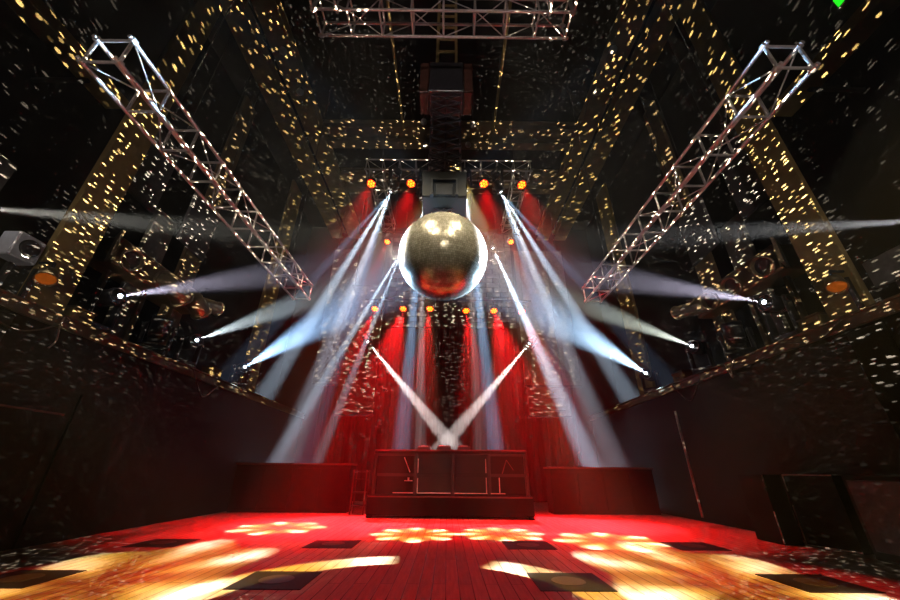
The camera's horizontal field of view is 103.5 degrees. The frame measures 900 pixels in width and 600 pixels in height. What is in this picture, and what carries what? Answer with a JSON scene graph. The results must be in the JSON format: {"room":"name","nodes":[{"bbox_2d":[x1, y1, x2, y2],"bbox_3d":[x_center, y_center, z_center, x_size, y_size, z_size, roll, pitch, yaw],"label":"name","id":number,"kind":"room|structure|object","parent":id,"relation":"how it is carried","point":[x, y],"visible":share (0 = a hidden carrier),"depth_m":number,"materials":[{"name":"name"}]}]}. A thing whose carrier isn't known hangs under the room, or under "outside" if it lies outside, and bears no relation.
{"room":"entertainment venue","nodes":[
{"label":"entertainment venue","id":0,"kind":"room"},
{"bbox_2d":[0,307,301,550],"bbox_3d":[-6.139,1.770,4.865,0.200,2.980,20.400,1,-26,0],"label":"wall","id":1,"kind":"structure","parent":0,"point":[174,453],"depth_m":6.98,"materials":[{"name":"black paint"}]},
{"bbox_2d":[0,310,14,340],"bbox_3d":[-5.997,0.785,4.344,0.050,1.500,0.480,1,-26,0],"label":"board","id":2,"kind":"object","parent":1,"relation":"attached to","point":[6,318],"visible":1,"depth_m":4.76,"materials":[{"name":"black wood"}]},
{"bbox_2d":[11,395,127,549],"bbox_3d":[-6.036,2.690,5.754,0.050,2.100,0.900,1,-26,0],"label":"door","id":3,"kind":"structure","parent":1,"relation":"in","point":[56,512],"depth_m":5.67,"materials":[{"name":"black wood"}]},
{"bbox_2d":[0,288,304,418],"bbox_3d":[-6.666,0.359,5.544,1.445,0.205,20.400,1,-26,0],"label":"ledge","id":4,"kind":"object","parent":1,"relation":"attached to","point":[10,301],"visible":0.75,"depth_m":6.35,"materials":[{"name":"brown paint"}]},
{"bbox_2d":[0,154,16,190],"bbox_3d":[-6.060,-1.185,4.431,0.060,1.680,0.360,1,-26,0],"label":"board","id":5,"kind":"object","parent":4,"relation":"on","point":[7,168],"visible":1,"depth_m":4.81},
{"bbox_2d":[0,231,45,286],"bbox_3d":[-6.151,-0.497,4.963,0.315,0.915,0.360,1,-26,0],"label":"loudspeaker","id":6,"kind":"object","parent":4,"relation":"on","point":[19,248],"visible":1,"depth_m":4.98,"materials":[{"name":"white paint"}]},
{"bbox_2d":[0,319,71,330],"bbox_3d":[-5.942,0.269,5.042,0.056,0.418,1.010,1,-26,0],"label":"cable","id":7,"kind":"object","parent":4,"relation":"hanging from","point":[2,323],"visible":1,"depth_m":5.07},
{"bbox_2d":[48,317,64,347],"bbox_3d":[-5.943,0.486,5.378,0.051,0.509,0.126,15,-29,-27],"label":"cable","id":8,"kind":"object","parent":4,"relation":"hanging from","point":[63,318],"visible":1,"depth_m":5.37,"materials":[{"name":"metal"}]},
{"bbox_2d":[63,305,96,324],"bbox_3d":[-6.167,0.286,5.845,0.285,0.265,0.390,1,-26,0],"label":"equipment case","id":9,"kind":"object","parent":4,"relation":"on","point":[76,312],"visible":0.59,"depth_m":5.79,"materials":[{"name":"paint"}]},
{"bbox_2d":[84,287,128,333],"bbox_3d":[-6.476,0.235,6.590,0.526,1.003,0.579,1,-26,0],"label":"light","id":10,"kind":"object","parent":4,"relation":"on","point":[117,297],"visible":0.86,"depth_m":6.61,"materials":[{"name":"plastic"}]},
{"bbox_2d":[17,0,222,313],"bbox_3d":[-6.048,-3.858,7.170,0.160,8.880,0.700,1,-26,0],"label":"column","id":11,"kind":"structure","parent":4,"relation":"on","point":[79,233],"depth_m":6.34,"materials":[{"name":"paint"}]},
{"bbox_2d":[18,262,58,297],"bbox_3d":[-5.831,-0.268,5.086,0.366,0.625,0.249,-12,-29,25],"label":"light","id":12,"kind":"object","parent":11,"relation":"attached to","point":[47,276],"visible":0.99,"depth_m":5.07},
{"bbox_2d":[102,208,176,340],"bbox_3d":[-6.701,-0.502,7.684,0.160,3.280,0.700,1,-26,0],"label":"column","id":13,"kind":"structure","parent":4,"relation":"on","point":[155,241],"depth_m":7.88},
{"bbox_2d":[88,230,224,344],"bbox_3d":[-6.318,0.249,7.694,1.160,1.941,3.257,1,-26,0],"label":"ventilation unit","id":14,"kind":"object","parent":4,"relation":"on","point":[116,258],"visible":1,"depth_m":7.43,"materials":[{"name":"brown paint"}]},
{"bbox_2d":[125,251,140,268],"bbox_3d":[-6.249,-0.783,6.922,0.119,0.350,0.370,-5,-26,10],"label":"grille","id":15,"kind":"object","parent":14,"relation":"attached to","point":[132,259],"depth_m":6.97,"materials":[{"name":"black metal"}]},
{"bbox_2d":[136,315,177,355],"bbox_3d":[-6.374,0.801,7.713,0.634,0.967,0.478,19,-31,-33],"label":"light","id":16,"kind":"object","parent":4,"relation":"on","point":[159,329],"visible":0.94,"depth_m":7.66,"materials":[{"name":"plastic"}]},
{"bbox_2d":[172,333,203,368],"bbox_3d":[-6.473,1.309,8.739,0.514,0.943,0.568,-12,-28,23],"label":"light","id":17,"kind":"object","parent":4,"relation":"on","point":[195,340],"visible":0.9,"depth_m":8.70,"materials":[{"name":"plastic"}]},
{"bbox_2d":[147,95,255,356],"bbox_3d":[-6.672,-2.542,9.894,0.160,8.880,0.700,1,-26,0],"label":"column","id":18,"kind":"structure","parent":4,"relation":"on","point":[187,268],"depth_m":10.36,"materials":[{"name":"brown paint"}]},
{"bbox_2d":[201,366,222,377],"bbox_3d":[-6.197,1.907,9.215,0.285,0.285,0.470,1,-26,0],"label":"equipment case","id":19,"kind":"object","parent":4,"relation":"on","point":[212,370],"visible":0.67,"depth_m":9.07,"materials":[{"name":"paint"}]},
{"bbox_2d":[228,362,251,388],"bbox_3d":[-6.437,2.363,10.868,0.548,0.903,0.547,1,-26,0],"label":"light","id":20,"kind":"object","parent":4,"relation":"on","point":[242,368],"visible":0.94,"depth_m":10.82,"materials":[{"name":"plastic"}]},
{"bbox_2d":[239,180,301,391],"bbox_3d":[-6.603,-0.863,13.360,0.160,8.880,1.000,1,-26,0],"label":"column","id":21,"kind":"structure","parent":4,"relation":"on","point":[257,342],"depth_m":12.89,"materials":[{"name":"metal"}]},
{"bbox_3d":[-6.024,-5.131,4.543,0.160,8.880,0.700,1,-26,0],"label":"column","id":22,"kind":"structure","parent":4,"relation":"on","visible":0},
{"bbox_2d":[220,0,344,237],"bbox_3d":[-5.771,-7.865,9.537,0.620,0.400,20.400,1,-26,0],"label":"ceiling beam","id":23,"kind":"structure","parent":22,"relation":"on","point":[240,19],"depth_m":11.78,"materials":[{"name":"paint"}]},
{"bbox_2d":[0,0,311,400],"bbox_3d":[-7.398,-4.019,7.659,0.200,9.580,20.400,1,-26,0],"label":"wall","id":24,"kind":"structure","parent":0,"point":[55,134],"depth_m":8.42,"materials":[{"name":"black paint"}]},
{"bbox_2d":[4,0,128,108],"bbox_3d":[-6.684,-4.791,4.428,1.145,0.260,5.100,1,-26,0],"label":"cable tray","id":25,"kind":"object","parent":24,"relation":"attached to","point":[35,14],"visible":0.8,"depth_m":5.77,"materials":[{"name":"paint"}]},
{"bbox_2d":[275,227,619,466],"bbox_3d":[-0.092,1.943,16.282,15.000,12.700,0.200,1,-26,0],"label":"wall","id":26,"kind":"structure","parent":0,"point":[597,393],"depth_m":16.66,"materials":[{"name":"black paint"}]},
{"bbox_2d":[251,0,361,238],"bbox_3d":[-4.872,-7.857,9.541,0.620,0.400,20.400,1,-26,0],"label":"ceiling beam","id":27,"kind":"structure","parent":26,"relation":"attached to","point":[271,15],"depth_m":11.71,"materials":[{"name":"paint"}]},
{"bbox_2d":[343,180,554,193],"bbox_3d":[-0.025,-4.935,15.502,9.100,0.400,0.340,1,-26,0],"label":"ceiling beam","id":28,"kind":"structure","parent":27,"relation":"attached to","point":[350,185],"depth_m":15.47,"materials":[{"name":"brown paint"}]},
{"bbox_2d":[327,135,571,150],"bbox_3d":[-0.006,-5.959,13.388,9.100,0.400,0.340,1,-26,0],"label":"ceiling beam","id":29,"kind":"structure","parent":27,"relation":"attached to","point":[335,141],"depth_m":13.36,"materials":[{"name":"brown paint"}]},
{"bbox_2d":[339,167,559,182],"bbox_3d":[-0.020,-5.240,14.873,9.100,0.400,0.340,1,-26,0],"label":"ceiling beam","id":30,"kind":"structure","parent":27,"relation":"attached to","point":[347,173],"depth_m":14.82,"materials":[{"name":"metal"}]},
{"bbox_2d":[322,119,577,137],"bbox_3d":[-0.002,-6.216,12.857,9.100,0.400,0.340,1,-26,0],"label":"ceiling beam","id":31,"kind":"structure","parent":27,"relation":"attached to","point":[331,126],"depth_m":12.81,"materials":[{"name":"metal"}]},
{"bbox_2d":[310,325,583,502],"bbox_3d":[-0.107,4.343,14.675,10.600,6.940,0.599,1,-26,0],"label":"drape","id":32,"kind":"object","parent":26,"relation":"hanging from","point":[434,387],"visible":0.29,"depth_m":14.39,"materials":[{"name":"fabric"}]},
{"bbox_2d":[535,0,652,239],"bbox_3d":[4.928,-7.767,9.585,0.620,0.400,20.400,1,-26,0],"label":"ceiling beam","id":33,"kind":"structure","parent":26,"relation":"attached to","point":[631,15],"depth_m":11.71,"materials":[{"name":"metal"}]},
{"bbox_2d":[0,501,899,599],"bbox_3d":[-0.049,3.257,4.200,15.200,0.200,21.000,1,-26,0],"label":"floor","id":34,"kind":"structure","parent":0,"point":[396,557],"depth_m":4.47,"materials":[{"name":"brown wood"}]},
{"bbox_2d":[0,404,64,544],"bbox_3d":[-5.755,1.949,3.782,0.470,1.718,2.080,1,-26,0],"label":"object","id":35,"kind":"object","parent":34,"relation":"on","point":[25,433],"visible":1,"depth_m":4.55,"materials":[{"name":"black wood"}]},
{"bbox_2d":[0,570,86,588],"bbox_3d":[-4.343,2.818,3.596,0.720,0.010,0.660,1,-26,0],"label":"floor plate","id":36,"kind":"object","parent":34,"relation":"on","point":[19,579],"visible":1,"depth_m":3.62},
{"bbox_2d":[122,539,199,546],"bbox_3d":[-4.359,3.690,5.396,0.720,0.010,0.660,1,-26,0],"label":"floor plate","id":37,"kind":"object","parent":34,"relation":"on","point":[155,542],"visible":1,"depth_m":5.34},
{"bbox_2d":[222,571,321,589],"bbox_3d":[-1.763,2.841,3.608,0.720,0.010,0.660,1,-26,0],"label":"floor plate","id":38,"kind":"object","parent":34,"relation":"on","point":[258,580],"visible":1,"depth_m":3.56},
{"bbox_2d":[227,463,356,512],"bbox_3d":[-4.359,5.238,9.957,3.230,1.200,0.700,1,-26,0],"label":"counter","id":39,"kind":"object","parent":34,"relation":"on","point":[257,487],"depth_m":9.68,"materials":[{"name":"black wood"}]},
{"bbox_2d":[236,463,356,465],"bbox_3d":[-4.355,4.721,10.208,3.230,0.050,0.700,1,-26,0],"label":"countertop","id":40,"kind":"structure","parent":39,"relation":"on","point":[236,463],"depth_m":9.89,"materials":[{"name":"red wood"}]},
{"bbox_2d":[302,540,361,548],"bbox_3d":[-1.779,3.713,5.408,0.720,0.010,0.660,1,-26,0],"label":"floor plate","id":41,"kind":"object","parent":34,"relation":"on","point":[317,543],"visible":1,"depth_m":5.36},
{"bbox_2d":[349,470,369,514],"bbox_3d":[-2.390,5.076,9.409,0.370,1.040,0.370,1,-26,0],"label":"ladder","id":42,"kind":"object","parent":34,"relation":"on","point":[354,471],"visible":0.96,"depth_m":9.36,"materials":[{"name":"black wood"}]},
{"bbox_2d":[365,449,534,519],"bbox_3d":[0.022,4.792,9.334,4.021,1.515,1.520,-1,-26,2],"label":"booth","id":43,"kind":"object","parent":34,"relation":"on","point":[405,482],"visible":1,"depth_m":8.80,"materials":[{"name":"black wood"}]},
{"bbox_2d":[502,541,557,549],"bbox_3d":[1.191,3.741,5.421,0.720,0.010,0.660,1,-26,0],"label":"floor plate","id":44,"kind":"object","parent":34,"relation":"on","point":[519,545],"visible":1,"depth_m":5.36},
{"bbox_2d":[527,573,617,591],"bbox_3d":[1.207,2.869,3.622,0.720,0.010,0.660,1,-26,0],"label":"floor plate","id":45,"kind":"object","parent":34,"relation":"on","point":[556,582],"visible":1,"depth_m":3.56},
{"bbox_2d":[543,467,660,514],"bbox_3d":[4.221,5.340,9.986,2.930,1.150,0.700,1,-26,0],"label":"bar counter","id":46,"kind":"object","parent":34,"relation":"on","point":[570,490],"depth_m":9.72,"materials":[{"name":"black wood"}]},
{"bbox_2d":[543,467,653,468],"bbox_3d":[4.224,4.845,10.225,2.930,0.050,0.700,1,-26,0],"label":"countertop","id":47,"kind":"structure","parent":46,"relation":"on","point":[543,467],"depth_m":9.91,"materials":[{"name":"red wood"}]},
{"bbox_2d":[659,542,731,550],"bbox_3d":[3.721,3.764,5.433,0.720,0.010,0.660,1,-26,0],"label":"floor plate","id":48,"kind":"object","parent":34,"relation":"on","point":[686,546],"visible":1,"depth_m":5.37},
{"bbox_2d":[738,475,804,545],"bbox_3d":[5.396,3.515,6.019,0.330,0.990,0.590,1,-26,0],"label":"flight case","id":49,"kind":"object","parent":34,"relation":"on","point":[771,513],"visible":1,"depth_m":5.87,"materials":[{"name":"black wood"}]},
{"bbox_2d":[755,574,885,592],"bbox_3d":[3.737,2.892,3.633,0.720,0.010,0.660,1,-26,0],"label":"floor plate","id":50,"kind":"object","parent":34,"relation":"on","point":[811,583],"visible":1,"depth_m":3.58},
{"bbox_2d":[782,474,873,554],"bbox_3d":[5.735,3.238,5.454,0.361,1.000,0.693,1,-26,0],"label":"door","id":51,"kind":"structure","parent":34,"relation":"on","point":[825,512],"depth_m":5.36,"materials":[{"name":"black wood"}]},
{"bbox_2d":[841,475,899,564],"bbox_3d":[5.728,2.705,4.353,0.395,1.000,1.080,1,-26,0],"label":"cabinet","id":52,"kind":"object","parent":34,"relation":"on","point":[875,499],"visible":1,"depth_m":4.57,"materials":[{"name":"black wood"}]},
{"bbox_2d":[384,217,515,328],"bbox_3d":[0.040,-1.599,16.412,5.600,6.190,0.135,1,-26,0],"label":"header panel","id":53,"kind":"object","parent":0,"point":[494,281],"visible":0.45,"depth_m":15.51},
{"bbox_2d":[187,0,716,229],"bbox_3d":[0.032,-8.352,9.825,15.200,0.200,21.000,1,-26,0],"label":"ceiling","id":54,"kind":"structure","parent":0,"point":[538,76],"depth_m":11.76,"materials":[{"name":"metal"}]},
{"bbox_2d":[127,34,232,212],"bbox_3d":[-6.343,-5.074,8.707,0.080,6.746,0.850,2,-26,-4],"label":"acoustic panel","id":55,"kind":"object","parent":54,"relation":"hanging from","point":[150,181],"visible":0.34,"depth_m":7.59,"materials":[{"name":"grey fabric"}]},
{"bbox_2d":[75,0,331,300],"bbox_3d":[-3.995,-4.726,8.476,0.503,7.546,6.320,1,-26,0],"label":"truss","id":56,"kind":"object","parent":54,"relation":"hanging from","point":[82,61],"visible":1,"depth_m":5.36,"materials":[{"name":"metal"}]},
{"bbox_2d":[176,73,259,260],"bbox_3d":[-6.408,-4.289,10.271,0.080,6.796,1.050,2,-26,-4],"label":"acoustic panel","id":57,"kind":"object","parent":54,"relation":"hanging from","point":[199,223],"visible":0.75,"depth_m":9.04,"materials":[{"name":"grey fabric"}]},
{"bbox_2d":[311,200,364,385],"bbox_3d":[-4.546,-0.827,15.050,1.110,8.836,0.080,1,-26,0],"label":"screen","id":58,"kind":"object","parent":54,"relation":"hanging from","point":[328,363],"visible":0.8,"depth_m":14.27,"materials":[{"name":"grey fabric"}]},
{"bbox_2d":[334,197,388,415],"bbox_3d":[-3.369,-0.387,14.669,1.370,9.946,0.080,1,-26,0],"label":"screen","id":59,"kind":"object","parent":54,"relation":"hanging from","point":[357,381],"visible":0.88,"depth_m":13.43,"materials":[{"name":"grey fabric"}]},
{"bbox_2d":[360,334,373,348],"bbox_3d":[-3.104,1.533,13.217,0.408,0.410,0.825,1,-26,0],"label":"light","id":60,"kind":"object","parent":59,"relation":"attached to","point":[368,342],"visible":1,"depth_m":12.99,"materials":[{"name":"plastic"}]},
{"bbox_2d":[386,0,404,130],"bbox_3d":[-1.600,-8.484,8.373,0.090,0.841,9.700,1,-26,0],"label":"ceiling pipe","id":61,"kind":"object","parent":54,"relation":"hanging from","point":[387,2],"visible":1,"depth_m":10.62,"materials":[{"name":"metal"}]},
{"bbox_2d":[309,0,577,40],"bbox_3d":[-0.082,-7.817,5.264,4.477,4.732,4.737,1,-26,0],"label":"truss","id":62,"kind":"object","parent":54,"relation":"hanging from","point":[313,8],"visible":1,"depth_m":6.26,"materials":[{"name":"metal"}]},
{"bbox_2d":[419,0,472,216],"bbox_3d":[-0.081,-4.962,8.051,1.160,7.439,0.726,1,-26,0],"label":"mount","id":63,"kind":"object","parent":54,"relation":"hanging from","point":[445,88],"visible":0.98,"depth_m":7.42,"materials":[{"name":"metal"}]},
{"bbox_2d":[398,210,486,300],"bbox_3d":[-0.120,-0.852,6.101,1.500,1.753,1.500,9,-27,-17],"label":"ball","id":64,"kind":"object","parent":63,"relation":"hanging from","point":[442,255],"visible":1,"depth_m":5.48,"materials":[{"name":"silver mirror"}]},
{"bbox_2d":[365,196,530,301],"bbox_3d":[-0.047,-2.468,15.363,6.600,5.554,0.060,1,-26,0],"label":"bar","id":65,"kind":"object","parent":54,"relation":"hanging from","point":[397,196],"visible":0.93,"depth_m":14.14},
{"bbox_2d":[371,300,380,311],"bbox_3d":[-2.947,0.195,14.081,0.341,0.549,0.329,23,-34,-38],"label":"light","id":66,"kind":"object","parent":65,"relation":"hanging from","point":[375,308],"visible":1,"depth_m":14.00,"materials":[{"name":"plastic"}]},
{"bbox_2d":[399,300,408,311],"bbox_3d":[-1.838,0.200,14.088,0.340,0.539,0.330,23,-34,-38],"label":"light","id":67,"kind":"object","parent":65,"relation":"hanging from","point":[403,308],"visible":1,"depth_m":14.01,"materials":[{"name":"plastic"}]},
{"bbox_2d":[425,301,434,311],"bbox_3d":[-0.784,0.205,14.095,0.336,0.528,0.334,-22,-34,39],"label":"light","id":68,"kind":"object","parent":65,"relation":"hanging from","point":[430,308],"visible":1,"depth_m":14.03,"materials":[{"name":"plastic"}]},
{"bbox_2d":[461,301,470,313],"bbox_3d":[0.631,0.251,14.087,0.336,0.599,0.334,24,-34,-39],"label":"light","id":69,"kind":"object","parent":65,"relation":"hanging from","point":[465,310],"visible":1,"depth_m":14.00,"materials":[{"name":"plastic"}]},
{"bbox_2d":[364,139,532,232],"bbox_3d":[-0.061,-4.733,14.233,5.760,2.462,3.628,1,-26,0],"label":"truss","id":70,"kind":"object","parent":54,"relation":"hanging from","point":[512,171],"visible":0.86,"depth_m":12.72,"materials":[{"name":"metal"}]},
{"bbox_2d":[366,170,378,188],"bbox_3d":[-2.633,-4.138,12.013,0.351,0.750,0.353,-19,-32,35],"label":"light","id":71,"kind":"object","parent":70,"relation":"hanging from","point":[371,182],"visible":1,"depth_m":11.90,"materials":[{"name":"plastic"}]},
{"bbox_2d":[387,165,401,193],"bbox_3d":[-1.858,-3.982,11.840,0.431,1.012,0.449,1,-26,0],"label":"light","id":72,"kind":"object","parent":70,"relation":"hanging from","point":[394,186],"visible":1,"depth_m":11.75,"materials":[{"name":"plastic"}]},
{"bbox_2d":[406,170,417,188],"bbox_3d":[-1.301,-4.141,12.020,0.346,0.722,0.349,-20,-32,35],"label":"light","id":73,"kind":"object","parent":70,"relation":"hanging from","point":[411,182],"visible":1,"depth_m":11.91,"materials":[{"name":"plastic"}]},
{"bbox_2d":[416,167,427,201],"bbox_3d":[-0.865,-3.824,11.808,0.479,1.312,0.346,1,-26,0],"label":"light","id":74,"kind":"object","parent":70,"relation":"hanging from","point":[418,194],"visible":0.31,"depth_m":11.78,"materials":[{"name":"plastic"}]},
{"bbox_2d":[461,167,472,192],"bbox_3d":[0.522,-4.003,11.913,0.470,0.881,0.341,-9,-27,18],"label":"light","id":75,"kind":"object","parent":70,"relation":"hanging from","point":[467,169],"visible":0.39,"depth_m":11.85,"materials":[{"name":"plastic"}]},
{"bbox_2d":[477,171,488,188],"bbox_3d":[1.136,-4.133,12.035,0.341,0.691,0.346,23,-34,-38],"label":"light","id":76,"kind":"object","parent":70,"relation":"hanging from","point":[483,182],"visible":1,"depth_m":11.93,"materials":[{"name":"plastic"}]},
{"bbox_2d":[491,166,504,193],"bbox_3d":[1.600,-3.971,11.867,0.431,0.965,0.455,1,-26,0],"label":"light","id":77,"kind":"object","parent":70,"relation":"hanging from","point":[498,185],"visible":1,"depth_m":11.78,"materials":[{"name":"plastic"}]},
{"bbox_2d":[515,172,526,189],"bbox_3d":[2.406,-4.102,12.038,0.344,0.730,0.353,23,-34,-39],"label":"light","id":78,"kind":"object","parent":70,"relation":"hanging from","point":[521,183],"visible":1,"depth_m":11.92,"materials":[{"name":"plastic"}]},
{"bbox_2d":[378,194,519,234],"bbox_3d":[-0.035,-3.982,15.597,6.000,2.624,0.060,1,-26,0],"label":"bar","id":79,"kind":"object","parent":54,"relation":"hanging from","point":[471,194],"visible":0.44,"depth_m":15.02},
{"bbox_2d":[487,232,495,249],"bbox_3d":[1.738,-2.448,14.883,0.367,0.734,0.470,-6,-27,13],"label":"light","id":80,"kind":"object","parent":79,"relation":"hanging from","point":[490,235],"visible":1,"depth_m":14.76,"materials":[{"name":"plastic"}]},
{"bbox_2d":[492,1,511,131],"bbox_3d":[1.569,-8.454,8.388,0.090,0.841,9.700,1,-26,0],"label":"ceiling pipe","id":81,"kind":"object","parent":54,"relation":"hanging from","point":[510,2],"visible":0.95,"depth_m":10.68,"materials":[{"name":"metal"}]},
{"bbox_2d":[513,199,571,417],"bbox_3d":[3.576,-0.323,14.701,1.520,9.946,0.085,1,-26,0],"label":"screen","id":82,"kind":"object","parent":54,"relation":"hanging from","point":[543,401],"visible":0.93,"depth_m":12.77,"materials":[{"name":"grey fabric"}]},
{"bbox_2d":[523,336,536,350],"bbox_3d":[2.995,1.607,13.236,0.408,0.410,0.825,1,-26,0],"label":"light","id":83,"kind":"object","parent":82,"relation":"attached to","point":[528,344],"visible":1,"depth_m":13.00,"materials":[{"name":"plastic"}]},
{"bbox_2d":[513,202,581,386],"bbox_3d":[3.858,-0.750,15.088,2.140,8.836,0.080,1,-26,0],"label":"screen","id":84,"kind":"object","parent":54,"relation":"hanging from","point":[544,364],"visible":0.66,"depth_m":14.29,"materials":[{"name":"grey fabric"}]},
{"bbox_2d":[640,78,719,265],"bbox_3d":[6.392,-4.172,10.329,0.080,6.796,1.050,-1,-26,3],"label":"acoustic panel","id":85,"kind":"object","parent":54,"relation":"hanging from","point":[700,238],"visible":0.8,"depth_m":9.10,"materials":[{"name":"grey fabric"}]},
{"bbox_2d":[568,0,820,302],"bbox_3d":[4.004,-4.653,8.568,0.503,7.496,6.420,1,-26,0],"label":"truss","id":86,"kind":"object","parent":54,"relation":"hanging from","point":[764,46],"visible":1,"depth_m":5.43,"materials":[{"name":"metal"}]},
{"bbox_2d":[668,40,768,218],"bbox_3d":[6.356,-4.957,8.765,0.080,6.746,0.850,-1,-26,3],"label":"acoustic panel","id":87,"kind":"object","parent":54,"relation":"hanging from","point":[745,186],"visible":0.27,"depth_m":7.66,"materials":[{"name":"grey fabric"}]},
{"bbox_2d":[586,0,899,402],"bbox_3d":[7.401,-3.883,7.726,0.200,9.580,20.400,1,-26,0],"label":"wall","id":88,"kind":"structure","parent":0,"point":[845,146],"depth_m":8.31,"materials":[{"name":"black paint"}]},
{"bbox_2d":[769,0,899,116],"bbox_3d":[6.730,-4.668,4.489,1.145,0.260,5.100,1,-26,0],"label":"ceiling beam","id":89,"kind":"structure","parent":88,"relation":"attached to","point":[871,14],"depth_m":5.75,"materials":[{"name":"metal"}]},
{"bbox_2d":[832,0,849,8],"bbox_3d":[6.583,-4.602,5.200,1.431,0.220,0.500,1,-26,0],"label":"exit sign","id":90,"kind":"object","parent":88,"relation":"attached to","point":[840,4],"visible":1,"depth_m":5.34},
{"bbox_2d":[592,312,899,540],"bbox_3d":[6.061,1.882,4.921,0.200,2.980,20.400,1,-26,0],"label":"wall","id":91,"kind":"structure","parent":0,"point":[813,408],"depth_m":6.88,"materials":[{"name":"black paint"}]},
{"bbox_2d":[674,411,703,517],"bbox_3d":[5.903,3.997,8.807,0.040,2.400,0.040,1,-26,0],"label":"trim","id":92,"kind":"structure","parent":91,"relation":"attached to","point":[675,412],"depth_m":8.75,"materials":[{"name":"metal"}]},
{"bbox_2d":[589,293,899,420],"bbox_3d":[6.608,0.481,5.605,1.445,0.205,20.400,1,-26,0],"label":"ledge","id":93,"kind":"object","parent":91,"relation":"attached to","point":[886,307],"visible":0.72,"depth_m":6.33,"materials":[{"name":"brown paint"}]},
{"bbox_2d":[596,183,655,395],"bbox_3d":[6.496,-0.743,13.419,0.160,8.880,1.000,1,-26,0],"label":"column","id":94,"kind":"structure","parent":93,"relation":"on","point":[638,350],"depth_m":12.97,"materials":[{"name":"paint"}]},
{"bbox_2d":[639,368,661,393],"bbox_3d":[6.290,2.594,11.127,0.548,0.873,0.547,1,-26,0],"label":"light","id":95,"kind":"object","parent":93,"relation":"on","point":[648,374],"visible":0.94,"depth_m":11.08,"materials":[{"name":"plastic"}]},
{"bbox_2d":[671,370,691,381],"bbox_3d":[6.077,2.020,9.271,0.285,0.285,0.470,1,-26,0],"label":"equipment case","id":96,"kind":"object","parent":93,"relation":"on","point":[681,374],"visible":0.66,"depth_m":9.13,"materials":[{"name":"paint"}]},
{"bbox_2d":[643,100,746,360],"bbox_3d":[6.627,-2.420,9.955,0.160,8.880,0.700,1,-26,0],"label":"column","id":97,"kind":"structure","parent":93,"relation":"on","point":[708,274],"depth_m":10.40,"materials":[{"name":"brown paint"}]},
{"bbox_2d":[685,339,715,374],"bbox_3d":[6.348,1.504,8.991,0.551,0.973,0.564,1,-26,0],"label":"light","id":98,"kind":"object","parent":93,"relation":"on","point":[695,347],"visible":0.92,"depth_m":8.96,"materials":[{"name":"plastic"}]},
{"bbox_2d":[716,321,757,359],"bbox_3d":[6.288,0.917,7.771,0.634,0.967,0.478,-18,-31,32],"label":"light","id":99,"kind":"object","parent":93,"relation":"on","point":[734,334],"visible":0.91,"depth_m":7.71,"materials":[{"name":"plastic"}]},
{"bbox_2d":[670,236,807,349],"bbox_3d":[6.360,0.366,7.752,0.924,1.941,3.257,1,-26,0],"label":"ventilation unit","id":100,"kind":"object","parent":93,"relation":"on","point":[777,265],"visible":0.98,"depth_m":7.43,"materials":[{"name":"brown paint"}]},
{"bbox_2d":[704,294,714,307],"bbox_3d":[6.186,0.007,8.374,0.119,0.350,0.370,6,-26,-11],"label":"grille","id":101,"kind":"object","parent":100,"relation":"attached to","point":[709,299],"depth_m":8.43,"materials":[{"name":"black metal"}]},
{"bbox_2d":[725,279,737,293],"bbox_3d":[6.192,-0.298,7.744,0.119,0.350,0.370,6,-26,-11],"label":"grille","id":102,"kind":"object","parent":100,"relation":"attached to","point":[731,285],"depth_m":7.79,"materials":[{"name":"black metal"}]},
{"bbox_2d":[754,258,769,274],"bbox_3d":[6.199,-0.669,6.979,0.119,0.350,0.370,6,-26,-11],"label":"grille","id":103,"kind":"object","parent":100,"relation":"attached to","point":[761,265],"depth_m":7.03,"materials":[{"name":"black metal"}]},
{"bbox_2d":[719,214,790,345],"bbox_3d":[6.638,-0.380,7.744,0.160,3.280,0.700,1,-26,0],"label":"column","id":104,"kind":"structure","parent":93,"relation":"on","point":[738,243],"depth_m":8.01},
{"bbox_2d":[677,0,874,320],"bbox_3d":[6.052,-3.747,7.226,0.160,8.880,0.700,1,-26,0],"label":"column","id":105,"kind":"structure","parent":93,"relation":"on","point":[819,249],"depth_m":6.42,"materials":[{"name":"paint"}]},
{"bbox_2d":[552,0,683,240],"bbox_3d":[5.828,-7.759,9.589,0.620,0.400,20.400,1,-26,0],"label":"ceiling beam","id":106,"kind":"structure","parent":105,"relation":"on","point":[660,23],"depth_m":11.77,"materials":[{"name":"metal"}]},
{"bbox_2d":[824,270,864,308],"bbox_3d":[5.787,-0.163,5.273,0.366,0.625,0.249,14,-29,-25],"label":"light","id":107,"kind":"object","parent":105,"relation":"attached to","point":[834,283],"visible":0.99,"depth_m":5.26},
{"bbox_2d":[756,294,801,342],"bbox_3d":[6.408,0.398,6.845,0.528,1.093,0.580,1,-26,0],"label":"light","id":108,"kind":"object","parent":93,"relation":"on","point":[765,303],"visible":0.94,"depth_m":6.86,"materials":[{"name":"plastic"}]},
{"bbox_2d":[779,319,841,343],"bbox_3d":[5.884,0.603,5.816,0.056,0.199,1.110,1,-26,0],"label":"cable","id":109,"kind":"object","parent":93,"relation":"hanging from","point":[839,320],"visible":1,"depth_m":5.63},
{"bbox_2d":[796,312,829,331],"bbox_3d":[6.107,0.399,5.901,0.285,0.265,0.390,1,-26,0],"label":"equipment case","id":110,"kind":"object","parent":93,"relation":"on","point":[817,318],"visible":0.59,"depth_m":5.84,"materials":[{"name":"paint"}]},
{"bbox_2d":[862,245,899,287],"bbox_3d":[5.982,-0.349,4.779,0.060,0.630,0.500,1,-26,0],"label":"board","id":111,"kind":"object","parent":93,"relation":"on","point":[883,269],"visible":1,"depth_m":4.85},
{"bbox_2d":[846,322,899,439],"bbox_3d":[5.939,1.078,4.776,0.050,1.500,0.480,1,-26,0],"label":"board","id":112,"kind":"object","parent":91,"relation":"attached to","point":[878,354],"visible":1,"depth_m":4.86,"materials":[{"name":"black wood"}]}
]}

